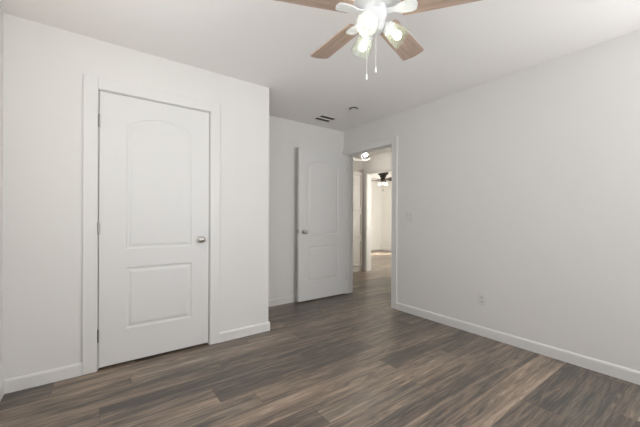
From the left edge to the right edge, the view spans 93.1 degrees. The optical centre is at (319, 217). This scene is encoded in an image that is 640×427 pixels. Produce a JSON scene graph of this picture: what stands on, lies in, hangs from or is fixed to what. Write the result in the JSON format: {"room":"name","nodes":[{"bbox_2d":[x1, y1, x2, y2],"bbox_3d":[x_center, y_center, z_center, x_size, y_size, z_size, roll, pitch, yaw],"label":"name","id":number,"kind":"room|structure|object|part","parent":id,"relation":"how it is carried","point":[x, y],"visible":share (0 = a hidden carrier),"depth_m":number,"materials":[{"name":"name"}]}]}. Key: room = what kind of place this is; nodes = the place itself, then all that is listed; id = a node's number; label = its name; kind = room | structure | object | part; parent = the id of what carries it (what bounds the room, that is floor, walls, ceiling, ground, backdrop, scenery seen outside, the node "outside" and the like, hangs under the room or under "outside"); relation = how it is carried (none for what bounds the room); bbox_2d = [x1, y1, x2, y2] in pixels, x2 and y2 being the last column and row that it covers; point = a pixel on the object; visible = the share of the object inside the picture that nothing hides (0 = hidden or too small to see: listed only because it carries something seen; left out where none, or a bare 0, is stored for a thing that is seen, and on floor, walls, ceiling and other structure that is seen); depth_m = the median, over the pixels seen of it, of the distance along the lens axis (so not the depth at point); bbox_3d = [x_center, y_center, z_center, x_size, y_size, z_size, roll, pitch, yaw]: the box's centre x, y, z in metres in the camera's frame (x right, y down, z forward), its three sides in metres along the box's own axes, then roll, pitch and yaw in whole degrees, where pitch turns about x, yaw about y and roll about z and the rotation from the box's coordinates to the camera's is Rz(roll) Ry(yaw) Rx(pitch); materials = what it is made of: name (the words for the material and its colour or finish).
{"room":"empty bedroom","nodes":[
{"label":"empty bedroom","id":0,"kind":"room"},
{"bbox_2d":[0,6,3,381],"bbox_3d":[-0.833,-0.089,0.200,0.120,2.440,5.947,0,0,-36],"label":"wall","id":1,"kind":"structure","parent":0,"point":[1,10],"depth_m":1.91,"materials":[{"name":"paint"}]},
{"bbox_2d":[0,380,3,400],"bbox_3d":[-0.565,1.087,-0.060,0.013,0.089,4.966,0,0,-36],"label":"baseboard","id":2,"kind":"structure","parent":1,"relation":"attached to","point":[2,381],"depth_m":1.90,"materials":[{"name":"white paint"}]},
{"bbox_2d":[2,13,268,379],"bbox_3d":[-1.492,-0.090,2.794,1.879,2.440,0.741,0,0,-36],"label":"wall","id":3,"kind":"structure","parent":0,"point":[44,66],"depth_m":2.13,"materials":[{"name":"paint"}]},
{"bbox_2d":[4,295,296,393],"bbox_3d":[-0.842,1.088,3.265,3.468,0.089,0.754,0,0,-36],"label":"baseboard","id":4,"kind":"structure","parent":3,"relation":"attached to","point":[31,380],"depth_m":2.12,"materials":[{"name":"white paint"}]},
{"bbox_2d":[82,74,219,374],"bbox_3d":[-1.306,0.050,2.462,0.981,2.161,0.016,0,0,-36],"label":"trim","id":5,"kind":"structure","parent":3,"relation":"attached to","point":[91,84],"depth_m":2.21,"materials":[{"name":"white paint"}]},
{"bbox_2d":[97,91,208,367],"bbox_3d":[-1.326,0.086,2.484,0.801,2.048,0.167,0,0,-36],"label":"door","id":6,"kind":"structure","parent":3,"relation":"in","point":[153,224],"depth_m":2.44,"materials":[{"name":"white paint"}]},
{"bbox_3d":[-1.030,0.190,2.638,0.064,0.064,0.066,0,0,-36],"label":"knob","id":7,"kind":"part","parent":6,"relation":"part of","materials":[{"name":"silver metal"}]},
{"bbox_2d":[268,115,343,299],"bbox_3d":[-1.093,-0.088,3.620,3.498,2.440,0.120,0,0,-36],"label":"wall","id":8,"kind":"structure","parent":0,"point":[285,135],"depth_m":4.02,"materials":[{"name":"paint"}]},
{"bbox_2d":[0,249,639,426],"bbox_3d":[1.104,1.142,5.123,11.840,0.001,8.640,0,0,-36],"label":"floor","id":9,"kind":"structure","parent":0,"point":[354,359],"depth_m":2.06,"materials":[{"name":"wood"}]},
{"bbox_2d":[353,168,363,271],"bbox_3d":[0.572,0.053,6.263,0.900,2.175,0.067,0,0,-36],"label":"door","id":10,"kind":"structure","parent":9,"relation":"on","point":[357,173],"depth_m":6.44,"materials":[{"name":"white paint"}]},
{"bbox_3d":[0.748,-0.556,6.395,0.420,0.795,0.020,0,0,-36],"label":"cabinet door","id":11,"kind":"part","parent":10,"relation":"part of","materials":[{"name":"grey paint"}]},
{"bbox_3d":[0.745,0.153,6.394,0.420,0.533,0.020,0,0,-36],"label":"cabinet door","id":12,"kind":"part","parent":10,"relation":"part of","materials":[{"name":"grey paint"}]},
{"bbox_3d":[0.743,0.734,6.394,0.420,0.585,0.020,0,0,-36],"label":"cabinet door","id":13,"kind":"part","parent":10,"relation":"part of","materials":[{"name":"grey paint"}]},
{"bbox_2d":[0,0,639,181],"bbox_3d":[1.569,-1.337,4.482,9.044,0.080,10.027,0,0,-36],"label":"ceiling","id":14,"kind":"structure","parent":0,"point":[270,44],"depth_m":2.23,"materials":[{"name":"white paint"}]},
{"bbox_2d":[313,114,337,122],"bbox_3d":[0.066,-1.301,3.986,0.270,0.004,0.230,0,0,-36],"label":"ceiling vent","id":15,"kind":"object","parent":14,"relation":"in","point":[323,118],"visible":1,"depth_m":3.98,"materials":[{"name":"white metal"}]},
{"bbox_2d":[348,106,358,110],"bbox_3d":[0.398,-1.288,3.596,0.124,0.028,0.124,0,0,-36],"label":"smoke detector","id":16,"kind":"object","parent":14,"relation":"attached to","point":[352,108],"visible":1,"depth_m":3.57,"materials":[{"name":"white plastic"}]},
{"bbox_2d":[353,153,369,160],"bbox_3d":[0.758,-1.168,5.508,0.305,0.262,0.120,0,0,-21],"label":"hall ceiling light","id":17,"kind":"object","parent":14,"relation":"attached to","point":[365,154],"visible":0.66,"depth_m":5.50,"materials":[{"name":"white glass"}]},
{"bbox_2d":[275,0,480,79],"bbox_3d":[0.269,-1.007,1.596,1.044,0.594,1.016,0,0,-36],"label":"ceiling fan","id":18,"kind":"object","parent":14,"relation":"hanging from","point":[373,13],"visible":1,"depth_m":1.55,"materials":[{"name":"brown wood"}]},
{"bbox_3d":[-0.041,-1.065,1.477,0.405,0.006,0.142,0,10,-16],"label":"blade","id":19,"kind":"part","parent":18,"relation":"part of","materials":[{"name":"brown wood"}]},
{"bbox_3d":[0.097,-1.064,1.849,0.142,0.006,0.405,-12,7,-33],"label":"blade","id":20,"kind":"part","parent":18,"relation":"part of","materials":[{"name":"brown wood"}]},
{"bbox_3d":[0.242,-0.952,1.663,0.041,0.063,0.067,0,0,-36],"label":"bulb","id":21,"kind":"part","parent":18,"relation":"part of","materials":[{"name":"white glass"}]},
{"bbox_3d":[0.259,-0.978,1.628,0.068,0.061,0.071,0,0,-36],"label":"lamp arm","id":22,"kind":"part","parent":18,"relation":"part of","materials":[{"name":"white ceramic"}]},
{"bbox_3d":[0.243,-0.952,1.473,0.041,0.063,0.066,0,0,38],"label":"bulb","id":23,"kind":"part","parent":18,"relation":"part of","materials":[{"name":"white glass"}]},
{"bbox_3d":[0.259,-0.978,1.506,0.072,0.061,0.067,0,0,-36],"label":"lamp arm","id":24,"kind":"part","parent":18,"relation":"part of","materials":[{"name":"white ceramic"}]},
{"bbox_3d":[0.353,-0.978,1.564,0.071,0.061,0.067,0,0,-36],"label":"lamp arm","id":25,"kind":"part","parent":18,"relation":"part of","materials":[{"name":"white ceramic"}]},
{"bbox_3d":[0.388,-0.951,1.563,0.066,0.063,0.041,0,0,-12],"label":"bulb","id":26,"kind":"part","parent":18,"relation":"part of","materials":[{"name":"white glass"}]},
{"bbox_3d":[0.494,-1.063,1.833,0.142,0.006,0.405,-12,-8,38],"label":"blade","id":27,"kind":"part","parent":18,"relation":"part of","materials":[{"name":"brown wood"}]},
{"bbox_3d":[0.601,-1.062,1.452,0.405,0.006,0.142,0,-10,20],"label":"blade","id":28,"kind":"part","parent":18,"relation":"part of","materials":[{"name":"brown wood"}]},
{"bbox_2d":[371,172,391,185],"bbox_3d":[1.757,-1.021,8.548,1.185,0.545,1.217,0,0,-36],"label":"ceiling fan","id":29,"kind":"object","parent":14,"relation":"hanging from","point":[383,179],"visible":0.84,"depth_m":8.51,"materials":[{"name":"brown metal"}]},
{"bbox_2d":[353,156,362,269],"bbox_3d":[0.289,-0.081,6.171,1.506,2.440,0.120,0,0,-36],"label":"wall","id":30,"kind":"structure","parent":0,"point":[357,164],"depth_m":6.48,"materials":[{"name":"paint"}]},
{"bbox_2d":[371,181,380,247],"bbox_3d":[0.754,-0.077,10.027,3.560,2.440,0.120,0,0,-36],"label":"wall","id":31,"kind":"structure","parent":0,"point":[375,188],"depth_m":10.86,"materials":[{"name":"paint"}]},
{"bbox_2d":[363,152,391,211],"bbox_3d":[1.427,-0.076,5.992,0.120,2.440,7.187,0,0,-36],"label":"wall","id":32,"kind":"structure","parent":0,"point":[385,159],"depth_m":6.25,"materials":[{"name":"paint"}]},
{"bbox_2d":[363,166,391,270],"bbox_3d":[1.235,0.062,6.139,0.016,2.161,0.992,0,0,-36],"label":"trim","id":33,"kind":"structure","parent":32,"relation":"attached to","point":[387,168],"depth_m":6.48,"materials":[{"name":"white paint"}]},
{"bbox_2d":[381,181,391,247],"bbox_3d":[3.570,-0.066,9.295,0.120,2.440,4.627,0,0,-36],"label":"wall","id":34,"kind":"structure","parent":0,"point":[386,190],"depth_m":10.83,"materials":[{"name":"paint"}]},
{"bbox_2d":[371,247,390,249],"bbox_3d":[2.080,1.103,8.208,3.560,0.089,4.387,0,0,-36],"label":"baseboard","id":35,"kind":"structure","parent":34,"relation":"attached to","point":[373,248],"depth_m":10.85,"materials":[{"name":"white paint"}]},
{"bbox_2d":[344,30,639,370],"bbox_3d":[1.756,-0.077,2.790,0.120,2.440,7.070,0,0,-36],"label":"wall","id":36,"kind":"structure","parent":0,"point":[521,189],"depth_m":2.58,"materials":[{"name":"paint"}]},
{"bbox_2d":[297,147,346,301],"bbox_3d":[0.050,0.093,4.271,0.868,2.048,0.167,0,0,-36],"label":"door","id":37,"kind":"structure","parent":36,"relation":"in","point":[322,175],"depth_m":4.23,"materials":[{"name":"white paint"}]},
{"bbox_2d":[352,234,352,291],"bbox_3d":[0.758,0.059,4.268,0.016,2.161,1.047,0,0,-36],"label":"trim","id":38,"kind":"structure","parent":36,"relation":"attached to","point":[352,234],"depth_m":4.62,"materials":[{"name":"white paint"}]},
{"bbox_2d":[346,144,391,293],"bbox_3d":[0.703,0.095,4.228,0.120,2.090,0.903,0,0,-36],"label":"trim","id":39,"kind":"structure","parent":36,"relation":"attached to","point":[350,156],"depth_m":4.56,"materials":[{"name":"white paint"}]},
{"bbox_2d":[343,136,397,308],"bbox_3d":[0.653,0.059,4.181,0.016,2.161,1.032,0,0,-36],"label":"trim","id":40,"kind":"structure","parent":36,"relation":"attached to","point":[392,140],"depth_m":3.80,"materials":[{"name":"white paint"}]},
{"bbox_2d":[405,211,412,220],"bbox_3d":[1.066,-0.020,3.621,0.011,0.116,0.116,0,0,-36],"label":"light switch","id":41,"kind":"object","parent":36,"relation":"attached to","point":[408,214],"visible":1,"depth_m":3.62,"materials":[{"name":"white plastic"}]},
{"bbox_2d":[478,292,485,305],"bbox_3d":[1.566,0.787,2.933,0.010,0.116,0.072,0,0,-36],"label":"wall outlet","id":42,"kind":"object","parent":36,"relation":"attached to","point":[481,296],"visible":1,"depth_m":2.93,"materials":[{"name":"white plastic"}]},
{"bbox_2d":[396,302,639,384],"bbox_3d":[2.334,1.100,1.880,0.013,0.089,4.673,0,0,-36],"label":"baseboard","id":43,"kind":"structure","parent":36,"relation":"attached to","point":[630,375],"depth_m":2.57,"materials":[{"name":"white paint"}]}
]}

